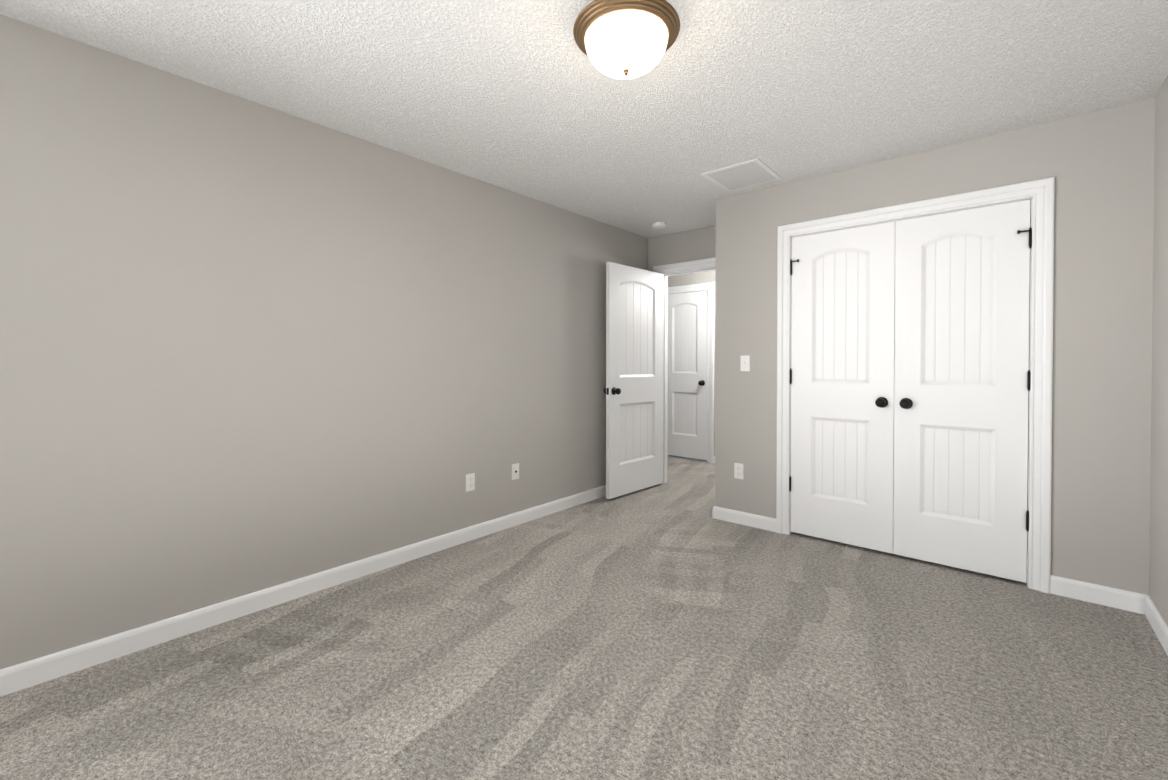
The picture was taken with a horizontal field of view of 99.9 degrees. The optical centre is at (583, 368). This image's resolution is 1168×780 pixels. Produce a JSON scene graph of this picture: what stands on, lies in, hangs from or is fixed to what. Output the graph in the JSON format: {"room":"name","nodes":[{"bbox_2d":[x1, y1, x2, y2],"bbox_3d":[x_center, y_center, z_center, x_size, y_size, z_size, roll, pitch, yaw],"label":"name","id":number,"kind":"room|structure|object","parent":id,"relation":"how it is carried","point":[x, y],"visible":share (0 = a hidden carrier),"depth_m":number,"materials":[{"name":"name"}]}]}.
{"room":"empty bedroom","nodes":[
{"label":"empty bedroom","id":0,"kind":"room"},
{"bbox_2d":[0,14,655,668],"bbox_3d":[-1.375,-0.055,2.678,0.115,2.440,6.280,1,1,41],"label":"wall","id":1,"kind":"structure","parent":0,"point":[246,346],"depth_m":2.31,"materials":[{"name":"grey paint"}]},
{"bbox_2d":[0,485,605,696],"bbox_3d":[-1.320,1.120,2.643,0.030,0.092,6.050,1,1,41],"label":"baseboard","id":2,"kind":"structure","parent":1,"relation":"attached to","point":[46,668],"depth_m":2.30,"materials":[{"name":"white wood"}]},
{"bbox_2d":[466,473,474,491],"bbox_3d":[-0.763,0.769,3.301,0.008,0.115,0.070,1,1,41],"label":"electrical outlet","id":3,"kind":"object","parent":1,"relation":"attached to","point":[470,482],"visible":1,"depth_m":3.30,"materials":[{"name":"white plastic"}]},
{"bbox_2d":[512,463,518,479],"bbox_3d":[-0.498,0.760,3.601,0.018,0.115,0.070,1,1,41],"label":"electrical outlet","id":4,"kind":"object","parent":1,"relation":"attached to","point":[515,471],"visible":1,"depth_m":3.60,"materials":[{"name":"white plastic"}]},
{"bbox_2d":[0,455,1167,779],"bbox_3d":[0.018,1.215,2.718,4.770,0.100,8.140,1,1,41],"label":"floor","id":5,"kind":"structure","parent":0,"point":[670,629],"depth_m":1.87,"materials":[{"name":"carpet"}]},
{"bbox_2d":[0,0,1167,237],"bbox_3d":[0.018,-1.325,2.690,4.770,0.100,8.140,1,1,41],"label":"ceiling","id":6,"kind":"structure","parent":0,"point":[528,98],"depth_m":2.14,"materials":[{"name":"white paint"}]},
{"bbox_2d":[573,0,679,78],"bbox_3d":[0.153,-1.162,1.776,0.384,0.206,0.384,1,1,41],"label":"flush-mount ceiling light","id":7,"kind":"object","parent":6,"relation":"attached to","point":[623,39],"visible":1,"depth_m":1.68,"materials":[{"name":"white glass"}]},
{"bbox_2d":[652,222,665,228],"bbox_3d":[0.675,-1.276,4.402,0.128,0.035,0.128,1,1,41],"label":"smoke detector","id":8,"kind":"object","parent":6,"relation":"attached to","point":[658,225],"visible":1,"depth_m":4.36,"materials":[{"name":"white plastic"}]},
{"bbox_2d":[701,158,782,191],"bbox_3d":[1.056,-1.278,3.274,0.380,0.006,0.430,1,1,41],"label":"ceiling vent","id":9,"kind":"object","parent":6,"relation":"in","point":[751,173],"visible":1,"depth_m":3.25,"materials":[{"name":"white metal"}]},
{"bbox_2d":[656,226,711,286],"bbox_3d":[1.963,-0.068,3.868,3.106,2.440,0.115,1,1,41],"label":"wall","id":10,"kind":"structure","parent":0,"point":[696,244],"depth_m":4.71,"materials":[{"name":"grey paint"}]},
{"bbox_2d":[604,262,663,498],"bbox_3d":[0.484,0.106,4.507,0.178,2.035,0.825,1,1,44],"label":"entry door","id":11,"kind":"structure","parent":10,"relation":"in","point":[634,390],"depth_m":4.46,"materials":[{"name":"white wood"}]},
{"bbox_2d":[653,257,715,483],"bbox_3d":[1.110,0.070,4.606,0.992,2.148,0.153,1,1,41],"label":"trim","id":12,"kind":"structure","parent":10,"relation":"attached to","point":[693,266],"depth_m":4.85,"materials":[{"name":"white wood"}]},
{"bbox_2d":[668,282,713,462],"bbox_3d":[1.275,0.053,6.115,0.792,2.148,0.134,1,1,41],"label":"trim","id":13,"kind":"structure","parent":10,"relation":"attached to","point":[709,287],"depth_m":5.84,"materials":[{"name":"white wood"}]},
{"bbox_2d":[668,291,707,459],"bbox_3d":[1.232,0.088,6.071,0.618,2.035,0.106,1,1,41],"label":"hall door","id":14,"kind":"structure","parent":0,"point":[687,375],"depth_m":6.06,"materials":[{"name":"white wood"}]},
{"bbox_2d":[712,99,1147,593],"bbox_3d":[1.880,-0.059,3.081,2.205,2.440,0.115,1,1,41],"label":"wall","id":15,"kind":"structure","parent":0,"point":[1097,160],"depth_m":2.51,"materials":[{"name":"grey paint"}]},
{"bbox_2d":[734,463,743,478],"bbox_3d":[1.148,0.765,3.641,0.070,0.115,0.008,1,1,41],"label":"outlet","id":16,"kind":"object","parent":15,"relation":"attached to","point":[738,470],"visible":1,"depth_m":3.64,"materials":[{"name":"white plastic"}]},
{"bbox_2d":[712,506,775,531],"bbox_3d":[1.184,1.109,3.610,0.460,0.092,0.014,1,1,41],"label":"baseboard","id":17,"kind":"structure","parent":15,"relation":"attached to","point":[743,518],"depth_m":3.60,"materials":[{"name":"white wood"}]},
{"bbox_2d":[740,355,749,370],"bbox_3d":[1.179,-0.035,3.599,0.070,0.115,0.018,1,1,41],"label":"switch plate","id":18,"kind":"object","parent":15,"relation":"attached to","point":[744,362],"visible":1,"depth_m":3.60,"materials":[{"name":"white plastic"}]},
{"bbox_2d":[789,221,894,553],"bbox_3d":[1.650,0.120,3.188,0.616,2.035,0.106,1,1,41],"label":"closet door","id":19,"kind":"structure","parent":15,"relation":"in","point":[841,483],"depth_m":3.19,"materials":[{"name":"white wood"}]},
{"bbox_2d":[776,177,1054,592],"bbox_3d":[1.925,0.087,3.032,1.400,2.148,0.134,1,1,41],"label":"trim","id":20,"kind":"structure","parent":15,"relation":"attached to","point":[1039,194],"depth_m":2.59,"materials":[{"name":"white wood"}]},
{"bbox_2d":[893,200,1031,582],"bbox_3d":[2.118,0.125,2.784,0.616,2.035,0.106,1,1,41],"label":"closet door","id":21,"kind":"structure","parent":15,"relation":"in","point":[962,380],"depth_m":2.79,"materials":[{"name":"white wood"}]},
{"bbox_2d":[1050,575,1139,612],"bbox_3d":[2.532,1.122,2.447,0.300,0.092,0.014,1,1,41],"label":"baseboard","id":22,"kind":"structure","parent":15,"relation":"attached to","point":[1070,588],"depth_m":2.43,"materials":[{"name":"white wood"}]},
{"bbox_2d":[1144,75,1167,625],"bbox_3d":[1.584,-0.035,0.957,0.115,2.440,7.540,1,1,41],"label":"wall","id":23,"kind":"structure","parent":0,"point":[1156,392],"depth_m":2.23,"materials":[{"name":"grey paint"}]},
{"bbox_2d":[1140,593,1167,655],"bbox_3d":[0.912,1.146,0.289,0.014,0.092,5.400,1,1,41],"label":"baseboard","id":24,"kind":"structure","parent":23,"relation":"attached to","point":[1147,607],"depth_m":2.18,"materials":[{"name":"white wood"}]}
]}

